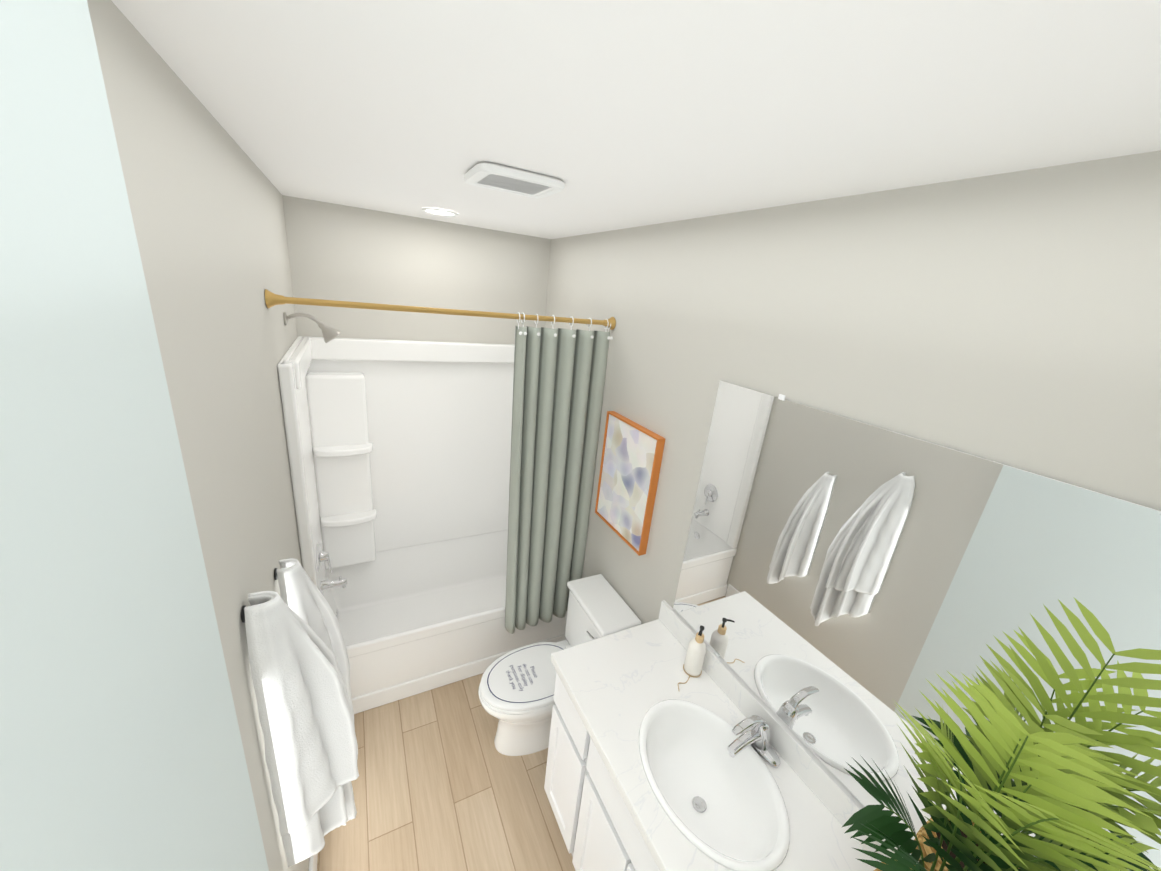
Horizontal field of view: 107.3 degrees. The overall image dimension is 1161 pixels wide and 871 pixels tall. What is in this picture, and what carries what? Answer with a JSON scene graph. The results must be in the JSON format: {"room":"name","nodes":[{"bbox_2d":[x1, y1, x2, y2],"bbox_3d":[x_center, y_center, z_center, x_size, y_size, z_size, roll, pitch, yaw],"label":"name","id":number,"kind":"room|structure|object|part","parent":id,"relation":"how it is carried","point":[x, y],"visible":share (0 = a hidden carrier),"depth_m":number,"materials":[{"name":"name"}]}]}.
{"room":"bathroom","nodes":[
{"label":"bathroom","id":0,"kind":"room"},
{"bbox_2d":[0,0,268,870],"bbox_3d":[-0.417,0.908,0.386,0.060,2.700,1.020,-4,21,-27],"label":"door","id":1,"kind":"structure","parent":0,"point":[121,747],"depth_m":0.39,"materials":[{"name":"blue paint"}]},
{"bbox_2d":[87,0,309,870],"bbox_3d":[-0.984,0.552,1.280,0.080,2.700,3.410,-4,21,-27],"label":"wall","id":2,"kind":"structure","parent":0,"point":[205,197],"depth_m":0.98,"materials":[{"name":"grey paint"}]},
{"bbox_2d":[241,558,358,866],"bbox_3d":[-0.904,0.852,1.486,0.211,1.163,0.691,-4,21,-27],"label":"hanging towels","id":3,"kind":"object","parent":2,"relation":"attached to","point":[299,662],"visible":1,"depth_m":1.21,"materials":[{"name":"white fabric"}]},
{"bbox_2d":[309,853,317,870],"bbox_3d":[-1.098,1.739,1.758,0.014,0.135,1.338,-4,21,-27],"label":"baseboard","id":4,"kind":"structure","parent":2,"relation":"attached to","point":[313,863],"depth_m":1.71,"materials":[{"name":"white paint"}]},
{"bbox_2d":[282,195,550,344],"bbox_3d":[-1.028,-0.036,3.032,1.525,2.700,0.080,-4,21,-27],"label":"wall","id":5,"kind":"structure","parent":0,"point":[337,252],"depth_m":2.61,"materials":[{"name":"grey paint"}]},
{"bbox_2d":[317,673,574,870],"bbox_3d":[-0.410,1.806,2.083,1.685,0.060,3.410,-4,21,-27],"label":"floor","id":6,"kind":"structure","parent":0,"point":[440,783],"depth_m":2.07,"materials":[{"name":"brown wood"}]},
{"bbox_2d":[277,312,566,713],"bbox_3d":[-0.837,0.381,2.714,1.525,2.151,0.888,-4,21,-27],"label":"shower","id":7,"kind":"object","parent":6,"relation":"on","point":[399,452],"visible":0.77,"depth_m":2.85,"materials":[{"name":"white plastic"}]},
{"bbox_3d":[-1.484,0.278,2.327,0.028,1.500,0.878,-4,21,-27],"label":"panel","id":8,"kind":"part","parent":7,"relation":"part of","materials":[{"name":"white plastic"}]},
{"bbox_2d":[313,442,372,457],"bbox_3d":[-1.436,0.089,2.591,0.321,0.040,0.120,-4,21,-27],"label":"shelf","id":9,"kind":"object","parent":7,"relation":"attached to","point":[339,449],"depth_m":2.56,"materials":[{"name":"white plastic"}]},
{"bbox_2d":[320,508,376,526],"bbox_3d":[-1.482,0.533,2.739,0.321,0.040,0.120,-4,21,-27],"label":"shelf","id":10,"kind":"object","parent":7,"relation":"attached to","point":[352,517],"depth_m":2.71,"materials":[{"name":"white plastic"}]},
{"bbox_2d":[478,574,640,755],"bbox_3d":[-0.162,1.294,2.331,0.784,0.800,0.430,-4,21,-27],"label":"toilet","id":11,"kind":"object","parent":6,"relation":"on","point":[516,689],"visible":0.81,"depth_m":2.26,"materials":[{"name":"white ceramic"}]},
{"bbox_3d":[-0.274,1.489,2.347,0.577,0.400,0.378,-4,21,-27],"label":"bowl","id":12,"kind":"part","parent":11,"relation":"part of","materials":[{"name":"white ceramic"}]},
{"bbox_3d":[-0.256,1.269,2.270,0.544,0.022,0.382,-4,21,-27],"label":"lid","id":13,"kind":"part","parent":11,"relation":"part of","materials":[{"name":"white plastic"}]},
{"bbox_3d":[0.059,1.034,2.208,0.023,0.024,0.079,-4,21,-27],"label":"lever","id":14,"kind":"part","parent":11,"relation":"part of","materials":[{"name":"silver metal"}]},
{"bbox_3d":[0.119,0.916,2.338,0.234,0.035,0.430,-4,21,-27],"label":"tank lid","id":15,"kind":"part","parent":11,"relation":"part of","materials":[{"name":"white ceramic"}]},
{"bbox_2d":[544,668,655,870],"bbox_3d":[0.449,1.609,1.441,0.568,0.885,1.528,-4,21,-27],"label":"bathroom vanity","id":16,"kind":"object","parent":6,"relation":"on","point":[595,826],"depth_m":1.64,"materials":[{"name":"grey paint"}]},
{"bbox_3d":[-0.076,1.469,1.836,0.020,0.527,0.277,-4,21,-27],"label":"door","id":17,"kind":"part","parent":16,"relation":"part of","materials":[{"name":"white paint"}]},
{"bbox_3d":[-0.038,1.112,1.717,0.020,0.163,0.277,-4,21,-27],"label":"drawer","id":18,"kind":"part","parent":16,"relation":"part of","materials":[{"name":"white paint"}]},
{"bbox_3d":[0.065,1.570,1.578,0.020,0.527,0.287,-4,21,-27],"label":"door","id":19,"kind":"part","parent":16,"relation":"part of","materials":[{"name":"white paint"}]},
{"bbox_3d":[0.169,1.260,1.337,0.020,0.163,0.582,-4,21,-27],"label":"drawer","id":20,"kind":"part","parent":16,"relation":"part of","materials":[{"name":"white paint"}]},
{"bbox_3d":[0.199,1.665,1.333,0.020,0.527,0.287,-4,21,-27],"label":"door","id":21,"kind":"part","parent":16,"relation":"part of","materials":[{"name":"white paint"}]},
{"bbox_2d":[551,620,876,870],"bbox_3d":[0.483,1.170,1.300,0.584,0.040,1.548,-4,21,-27],"label":"countertop","id":22,"kind":"structure","parent":16,"relation":"on","point":[702,789],"depth_m":1.47,"materials":[{"name":"white stone"}]},
{"bbox_2d":[678,625,706,689],"bbox_3d":[0.448,0.883,1.726,0.160,0.225,0.099,-4,21,-27],"label":"soap dispenser","id":23,"kind":"object","parent":22,"relation":"on","point":[694,659],"visible":1,"depth_m":1.74,"materials":[{"name":"white ceramic"}]},
{"bbox_2d":[684,637,706,676],"bbox_3d":[0.476,0.909,1.765,0.071,0.156,0.071,-4,21,-27],"label":"bottle","id":24,"kind":"object","parent":23,"relation":"attached to","point":[696,651],"depth_m":1.74,"materials":[{"name":"white ceramic"}]},
{"bbox_2d":[638,699,789,870],"bbox_3d":[0.413,1.161,1.420,0.410,0.213,0.540,-4,21,-27],"label":"sink","id":25,"kind":"object","parent":22,"relation":"in","point":[725,806],"depth_m":1.45,"materials":[{"name":"white ceramic"}]},
{"bbox_2d":[727,714,780,768],"bbox_3d":[0.580,1.020,1.456,0.190,0.162,0.168,-4,21,-27],"label":"faucet","id":26,"kind":"object","parent":22,"relation":"on","point":[758,736],"depth_m":1.46,"materials":[{"name":"silver metal"}]},
{"bbox_2d":[842,671,1160,870],"bbox_3d":[0.770,0.865,0.873,0.385,0.859,0.486,-4,21,-27],"label":"plant","id":27,"kind":"object","parent":22,"relation":"on","point":[1046,793],"visible":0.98,"depth_m":0.84,"materials":[{"name":"green plant"}]},
{"bbox_2d":[111,0,1160,238],"bbox_3d":[-0.137,-0.800,1.216,1.685,0.060,3.410,-4,21,-27],"label":"ceiling","id":28,"kind":"structure","parent":0,"point":[617,114],"depth_m":0.72,"materials":[{"name":"white paint"}]},
{"bbox_2d":[421,208,458,216],"bbox_3d":[-0.725,-1.153,2.208,0.184,0.007,0.184,-4,21,-27],"label":"recessed light","id":29,"kind":"object","parent":28,"relation":"in","point":[440,212],"visible":0.98,"depth_m":2.20,"materials":[{"name":"white paint"}]},
{"bbox_2d":[464,162,564,197],"bbox_3d":[-0.214,-0.812,1.368,0.280,0.024,0.244,-4,21,-27],"label":"fan","id":30,"kind":"object","parent":28,"relation":"attached to","point":[498,177],"visible":1,"depth_m":1.32,"materials":[{"name":"white plastic"}]},
{"bbox_2d":[545,150,1160,623],"bbox_3d":[0.437,0.455,2.018,0.080,2.700,3.410,-4,21,-27],"label":"wall","id":31,"kind":"structure","parent":0,"point":[1011,318],"depth_m":1.08,"materials":[{"name":"grey paint"}]},
{"bbox_2d":[265,289,615,329],"bbox_3d":[-0.501,-0.558,1.948,1.521,0.068,0.068,-4,21,-27],"label":"curtain rod","id":32,"kind":"object","parent":31,"relation":"attached to","point":[272,299],"visible":0.96,"depth_m":1.83,"materials":[{"name":"gold metal"}]},
{"bbox_2d":[516,312,526,334],"bbox_3d":[-0.286,-0.539,2.058,0.041,0.102,0.071,-4,21,-27],"label":"curtain ring","id":33,"kind":"object","parent":32,"relation":"hanging from","point":[520,333],"depth_m":2.05,"materials":[{"name":"white plastic"}]},
{"bbox_2d":[534,314,539,335],"bbox_3d":[-0.214,-0.544,2.096,0.017,0.102,0.071,-4,21,-27],"label":"curtain ring","id":34,"kind":"object","parent":32,"relation":"hanging from","point":[538,333],"depth_m":2.08,"materials":[{"name":"white plastic"}]},
{"bbox_2d":[505,326,609,633],"bbox_3d":[-0.161,0.325,2.473,0.529,1.840,0.087,-4,21,-27],"label":"shower curtain","id":35,"kind":"object","parent":34,"relation":"hanging from","point":[558,384],"visible":1,"depth_m":2.40,"materials":[{"name":"green fabric"}]},
{"bbox_2d":[604,319,612,339],"bbox_3d":[0.147,-0.569,2.283,0.034,0.102,0.071,-4,21,-27],"label":"curtain ring","id":36,"kind":"object","parent":32,"relation":"hanging from","point":[608,337],"depth_m":2.27,"materials":[{"name":"white plastic"}]},
{"bbox_2d":[595,411,664,555],"bbox_3d":[0.237,0.233,2.238,0.042,0.620,0.460,-4,21,-27],"label":"picture frame","id":37,"kind":"object","parent":31,"relation":"attached to","point":[631,458],"visible":1,"depth_m":2.19,"materials":[{"name":"paper"}]},
{"bbox_2d":[656,600,902,861],"bbox_3d":[0.740,1.084,1.406,0.021,0.104,1.548,-4,21,-27],"label":"backsplash","id":38,"kind":"structure","parent":31,"relation":"attached to","point":[826,788],"depth_m":1.46,"materials":[{"name":"white stone"}]},
{"bbox_2d":[673,380,1160,870],"bbox_3d":[0.818,0.529,1.193,0.010,1.090,1.481,-4,21,-27],"label":"mirror","id":39,"kind":"object","parent":31,"relation":"attached to","point":[845,584],"visible":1,"depth_m":1.11,"materials":[{"name":"clear glass"}]}
]}

